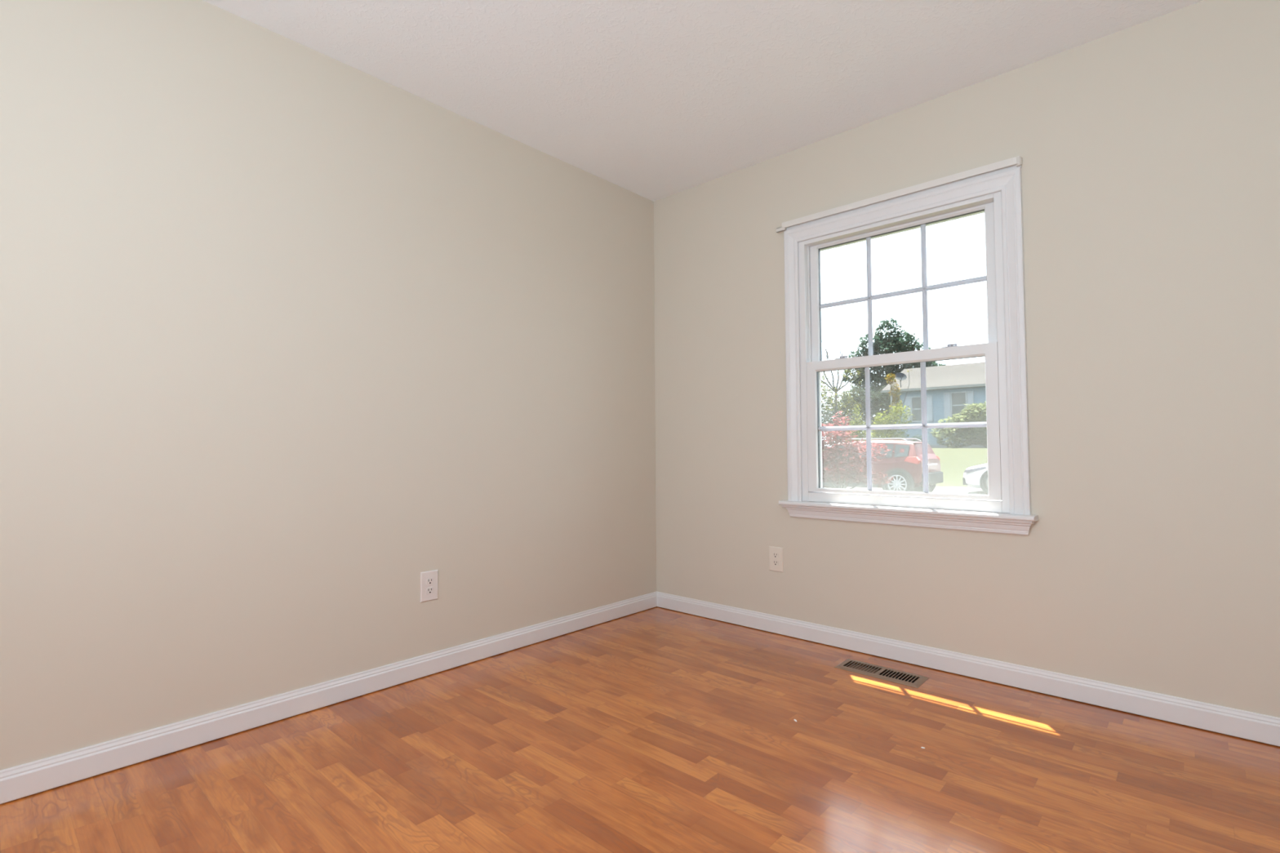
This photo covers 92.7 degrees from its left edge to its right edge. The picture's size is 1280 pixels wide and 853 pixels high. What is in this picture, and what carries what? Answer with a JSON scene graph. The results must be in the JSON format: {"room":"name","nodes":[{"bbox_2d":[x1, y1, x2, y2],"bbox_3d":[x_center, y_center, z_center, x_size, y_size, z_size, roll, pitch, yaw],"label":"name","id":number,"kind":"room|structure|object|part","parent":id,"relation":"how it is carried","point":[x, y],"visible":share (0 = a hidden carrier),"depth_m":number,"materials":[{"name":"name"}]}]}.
{"room":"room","nodes":[
{"label":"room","id":0,"kind":"room"},
{"bbox_2d":[0,0,656,770],"bbox_3d":[-1.253,-0.178,2.287,0.120,2.460,4.180,-2,-3,42],"label":"wall","id":1,"kind":"structure","parent":0,"point":[292,335],"depth_m":2.15,"materials":[{"name":"beige paint"}]},
{"bbox_2d":[0,591,657,804],"bbox_3d":[-1.210,0.982,2.188,0.013,0.085,3.900,-2,-3,42],"label":"baseboard","id":2,"kind":"structure","parent":1,"relation":"attached to","point":[23,780],"depth_m":2.10,"materials":[{"name":"white paint"}]},
{"bbox_2d":[420,569,438,602],"bbox_3d":[-0.883,0.670,2.563,0.009,0.124,0.079,-2,-3,42],"label":"electrical outlet","id":3,"kind":"object","parent":1,"relation":"attached to","point":[428,580],"visible":1,"depth_m":2.56,"materials":[{"name":"white plastic"}]},
{"bbox_2d":[426,586,433,594],"bbox_3d":[-0.881,0.689,2.560,0.003,0.025,0.034,-2,-3,42],"label":"receptacle","id":4,"kind":"object","parent":3,"relation":"attached to","point":[429,590],"depth_m":2.56,"materials":[{"name":"white plastic"}]},
{"bbox_2d":[426,577,433,585],"bbox_3d":[-0.881,0.650,2.562,0.003,0.025,0.034,-2,-3,42],"label":"receptacle","id":5,"kind":"object","parent":3,"relation":"attached to","point":[429,581],"depth_m":2.56,"materials":[{"name":"white plastic"}]},
{"bbox_2d":[0,606,1279,852],"bbox_3d":[0.061,0.990,1.029,3.650,0.020,4.100,-2,-3,42],"label":"floor","id":6,"kind":"structure","parent":0,"point":[655,730],"depth_m":1.78,"materials":[{"name":"laminate"}]},
{"bbox_2d":[834,658,928,688],"bbox_3d":[1.004,1.093,2.543,0.341,0.146,0.141,-2,-3,42],"label":"floor vent","id":7,"kind":"object","parent":6,"relation":"in","point":[861,669],"visible":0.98,"depth_m":2.54,"materials":[{"name":"brown metal"}]},
{"bbox_2d":[203,0,1203,201],"bbox_3d":[0.058,-1.508,1.130,3.690,0.100,4.180,-2,-3,42],"label":"ceiling","id":8,"kind":"structure","parent":0,"point":[652,100],"depth_m":2.34,"materials":[{"name":"white paint"}]},
{"bbox_2d":[653,0,1279,717],"bbox_3d":[1.417,-0.186,2.568,3.450,2.460,0.150,-2,-3,42],"label":"wall","id":9,"kind":"structure","parent":0,"point":[1149,150],"depth_m":2.27,"materials":[{"name":"beige paint"}]},
{"bbox_2d":[768,546,783,572],"bbox_3d":[0.689,0.673,3.099,0.079,0.124,0.009,-2,-3,42],"label":"electrical outlet","id":10,"kind":"object","parent":9,"relation":"attached to","point":[775,562],"visible":1,"depth_m":3.09,"materials":[{"name":"beige plastic"}]},
{"bbox_2d":[772,560,778,565],"bbox_3d":[0.688,0.693,3.096,0.034,0.025,0.003,-2,-3,42],"label":"receptacle","id":11,"kind":"object","parent":10,"relation":"attached to","point":[775,562],"depth_m":3.10,"materials":[{"name":"beige plastic"}]},
{"bbox_2d":[772,552,778,558],"bbox_3d":[0.687,0.654,3.097,0.034,0.025,0.003,-2,-3,42],"label":"receptacle","id":12,"kind":"object","parent":10,"relation":"attached to","point":[775,555],"depth_m":3.10,"materials":[{"name":"beige plastic"}]},
{"bbox_2d":[778,164,1038,535],"bbox_3d":[1.171,-0.305,2.789,1.090,1.483,0.258,-2,-3,42],"label":"window","id":13,"kind":"structure","parent":9,"relation":"in","point":[996,193],"depth_m":2.66,"materials":[{"name":"white paint"}]},
{"bbox_3d":[1.190,-0.004,2.791,0.808,0.630,0.009,-2,-3,42],"label":"screen frame","id":14,"kind":"part","parent":13,"relation":"part of","materials":[{"name":"white plastic"}]},
{"bbox_2d":[776,155,1022,232],"bbox_3d":[1.095,-1.023,2.749,1.074,0.042,0.026,-2,-3,42],"label":"window trim","id":15,"kind":"structure","parent":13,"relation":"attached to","point":[1017,160],"depth_m":2.67,"materials":[{"name":"wood"}]},
{"bbox_3d":[0.715,-0.998,3.092,0.048,0.020,0.011,-2,-3,42],"label":"rod","id":16,"kind":"part","parent":15,"relation":"part of","materials":[{"name":"white wood"}]},
{"bbox_3d":[1.170,-0.602,2.793,0.820,0.625,0.032,-2,-3,42],"label":"sash","id":17,"kind":"part","parent":13,"relation":"part of","materials":[{"name":"white plastic"}]},
{"bbox_3d":[1.143,-0.011,2.738,0.832,0.636,0.032,-2,-3,42],"label":"sash","id":18,"kind":"part","parent":13,"relation":"part of","materials":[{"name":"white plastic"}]},
{"bbox_3d":[1.110,0.365,2.693,1.090,0.020,0.062,-2,-3,42],"label":"sill","id":19,"kind":"part","parent":13,"relation":"part of","materials":[{"name":"white paint"}]},
{"bbox_3d":[1.235,-0.315,2.853,1.045,1.380,0.022,-2,-3,42],"label":"trim","id":20,"kind":"part","parent":13,"relation":"part of","materials":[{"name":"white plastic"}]},
{"bbox_2d":[656,591,1279,746],"bbox_3d":[1.369,0.975,2.467,3.450,0.085,0.013,-2,-3,42],"label":"baseboard","id":21,"kind":"structure","parent":9,"relation":"attached to","point":[1255,726],"depth_m":2.38,"materials":[{"name":"white paint"}]},
{"label":"outside","id":22,"kind":"structure","parent":0,"visible":0},
{"bbox_2d":[822,448,987,487],"bbox_3d":[23.820,2.111,43.017,102.000,1.310,89.800,-2,-3,42],"label":"lawn","id":23,"kind":"structure","parent":22,"point":[953,461],"depth_m":24.50,"materials":[{"name":"green plant"}]},
{"bbox_2d":[821,374,839,439],"bbox_3d":[12.617,-0.961,42.831,4.331,5.427,2.740,-1,-2,14],"label":"tree","id":24,"kind":"object","parent":23,"relation":"on","point":[822,376],"visible":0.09,"depth_m":42.45,"materials":[{"name":"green plant"}]},
{"bbox_2d":[821,409,864,446],"bbox_3d":[10.106,0.288,30.675,2.148,2.322,1.795,-2,-3,42],"label":"shrub","id":25,"kind":"object","parent":23,"relation":"on","point":[829,410],"visible":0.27,"depth_m":30.66,"materials":[{"name":"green plant"}]},
{"bbox_2d":[821,335,865,444],"bbox_3d":[7.946,-0.914,25.042,2.637,5.748,1.750,-1,-2,20],"label":"tree","id":26,"kind":"object","parent":23,"relation":"on","point":[833,388],"visible":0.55,"depth_m":24.96,"materials":[{"name":"grey plant"}]},
{"bbox_2d":[844,403,866,441],"bbox_3d":[9.843,0.259,27.662,1.048,2.663,1.032,-2,-3,42],"label":"bush","id":27,"kind":"object","parent":23,"relation":"on","point":[855,421],"visible":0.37,"depth_m":27.61,"materials":[{"name":"green plant"}]},
{"bbox_2d":[821,384,891,443],"bbox_3d":[14.137,-0.391,38.409,5.305,4.672,3.181,0,-2,-11],"label":"evergreen shrub","id":28,"kind":"object","parent":23,"relation":"on","point":[876,406],"visible":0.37,"depth_m":37.99,"materials":[{"name":"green plant"}]},
{"bbox_2d":[821,411,894,488],"bbox_3d":[3.288,0.736,10.088,1.611,1.983,1.328,-2,-3,42],"label":"maple","id":29,"kind":"object","parent":23,"relation":"on","point":[854,473],"visible":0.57,"depth_m":9.96,"materials":[{"name":"red plant"}]},
{"bbox_2d":[839,317,942,413],"bbox_3d":[18.190,-3.067,43.959,7.465,9.625,4.086,0,-2,0],"label":"pine tree","id":30,"kind":"object","parent":23,"relation":"on","point":[893,344],"visible":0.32,"depth_m":43.48,"materials":[{"name":"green plant"}]},
{"bbox_2d":[871,402,914,440],"bbox_3d":[10.634,0.293,25.979,1.834,2.801,1.626,-2,-3,42],"label":"bush","id":31,"kind":"object","parent":23,"relation":"on","point":[887,432],"visible":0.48,"depth_m":25.93,"materials":[{"name":"green plant"}]},
{"bbox_2d":[884,369,911,438],"bbox_3d":[13.086,-0.800,30.860,1.145,4.166,0.817,-2,-3,42],"label":"sapling","id":32,"kind":"object","parent":23,"relation":"on","point":[894,398],"visible":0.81,"depth_m":30.87,"materials":[{"name":"green plant"}]},
{"bbox_2d":[909,434,921,441],"bbox_3d":[13.621,0.785,30.012,0.717,0.830,0.676,-2,-3,42],"label":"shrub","id":33,"kind":"object","parent":23,"relation":"on","point":[916,437],"visible":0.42,"depth_m":30.00,"materials":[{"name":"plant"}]},
{"bbox_2d":[880,361,986,448],"bbox_3d":[22.187,-1.147,31.255,16.760,5.150,7.480,-2,-3,42],"label":"house","id":34,"kind":"structure","parent":23,"relation":"on","point":[949,388],"depth_m":32.82,"materials":[{"name":"blue"}]},
{"bbox_2d":[895,372,906,387],"bbox_3d":[14.290,-2.563,33.435,0.505,0.826,0.488,1,-2,-37],"label":"satellite dish","id":35,"kind":"object","parent":34,"relation":"attached to","point":[900,376],"visible":0.98,"depth_m":33.51,"materials":[{"name":"grey metal"}]},
{"bbox_2d":[904,396,911,422],"bbox_3d":[14.748,-0.941,33.611,0.300,1.400,0.040,-2,-3,42],"label":"shutter","id":36,"kind":"object","parent":34,"relation":"hanging from","point":[908,399],"depth_m":33.61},
{"bbox_3d":[15.172,-0.957,33.245,0.680,1.300,0.020,-2,-3,42],"label":"pane","id":37,"kind":"part","parent":34,"relation":"part of","materials":[{"name":"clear glass"}]},
{"bbox_2d":[926,395,933,421],"bbox_3d":[15.576,-0.973,32.857,0.300,1.400,0.040,-2,-3,42],"label":"shutter","id":38,"kind":"object","parent":34,"relation":"hanging from","point":[929,397],"depth_m":32.84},
{"bbox_2d":[943,392,951,418],"bbox_3d":[16.233,-1.098,32.261,0.300,1.400,0.040,-2,-3,42],"label":"shutter","id":39,"kind":"object","parent":34,"relation":"hanging from","point":[947,396],"depth_m":32.26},
{"bbox_3d":[16.657,-1.113,31.896,0.680,1.300,0.020,-2,-3,42],"label":"pane","id":40,"kind":"part","parent":34,"relation":"part of","materials":[{"name":"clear glass"}]},
{"bbox_2d":[967,391,973,405],"bbox_3d":[17.061,-1.129,31.508,0.300,1.400,0.040,-2,-3,42],"label":"shutter","id":41,"kind":"object","parent":34,"relation":"hanging from","point":[970,393],"depth_m":31.52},
{"bbox_2d":[929,401,986,448],"bbox_3d":[16.471,-0.158,28.255,5.342,2.696,3.047,-2,-3,42],"label":"rounded bush","id":42,"kind":"object","parent":23,"relation":"on","point":[970,435],"visible":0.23,"depth_m":28.44,"materials":[{"name":"green plant"}]},
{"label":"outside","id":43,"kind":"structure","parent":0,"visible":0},
{"bbox_2d":[844,486,986,494],"bbox_3d":[4.058,2.178,21.307,102.000,0.155,8.300,-2,-3,42],"label":"pavement","id":44,"kind":"structure","parent":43,"point":[957,490],"depth_m":19.07,"materials":[{"name":"concrete"}]},
{"bbox_2d":[822,437,943,492],"bbox_3d":[6.398,1.207,18.227,4.500,1.693,2.160,-2,-3,42],"label":"car","id":45,"kind":"object","parent":44,"relation":"on","point":[905,464],"visible":0.4,"depth_m":16.65,"materials":[{"name":"paint"}]},
{"bbox_3d":[5.889,1.654,17.426,1.800,0.120,0.028,-2,-3,42],"label":"sill trim","id":46,"kind":"part","parent":45,"relation":"part of","materials":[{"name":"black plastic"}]},
{"bbox_3d":[6.626,0.377,17.265,1.797,0.104,0.046,-2,-3,42],"label":"roof rail","id":47,"kind":"part","parent":45,"relation":"part of","materials":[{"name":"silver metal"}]},
{"bbox_3d":[7.400,0.401,18.115,1.797,0.104,0.046,-2,-3,42],"label":"roof rail","id":48,"kind":"part","parent":45,"relation":"part of","materials":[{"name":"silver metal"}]},
{"bbox_2d":[903,456,920,464],"bbox_3d":[7.261,0.904,16.282,0.400,0.197,0.125,-2,-3,42],"label":"tail light","id":49,"kind":"object","parent":45,"relation":"attached to","point":[907,460],"depth_m":16.25,"materials":[{"name":"red plastic"}]},
{"bbox_2d":[962,463,988,494],"bbox_3d":[11.634,1.204,16.797,4.715,1.530,1.888,-2,-3,42],"label":"car","id":50,"kind":"object","parent":44,"relation":"on","point":[975,477],"visible":0.14,"depth_m":17.43,"materials":[{"name":"paint"}]}
]}

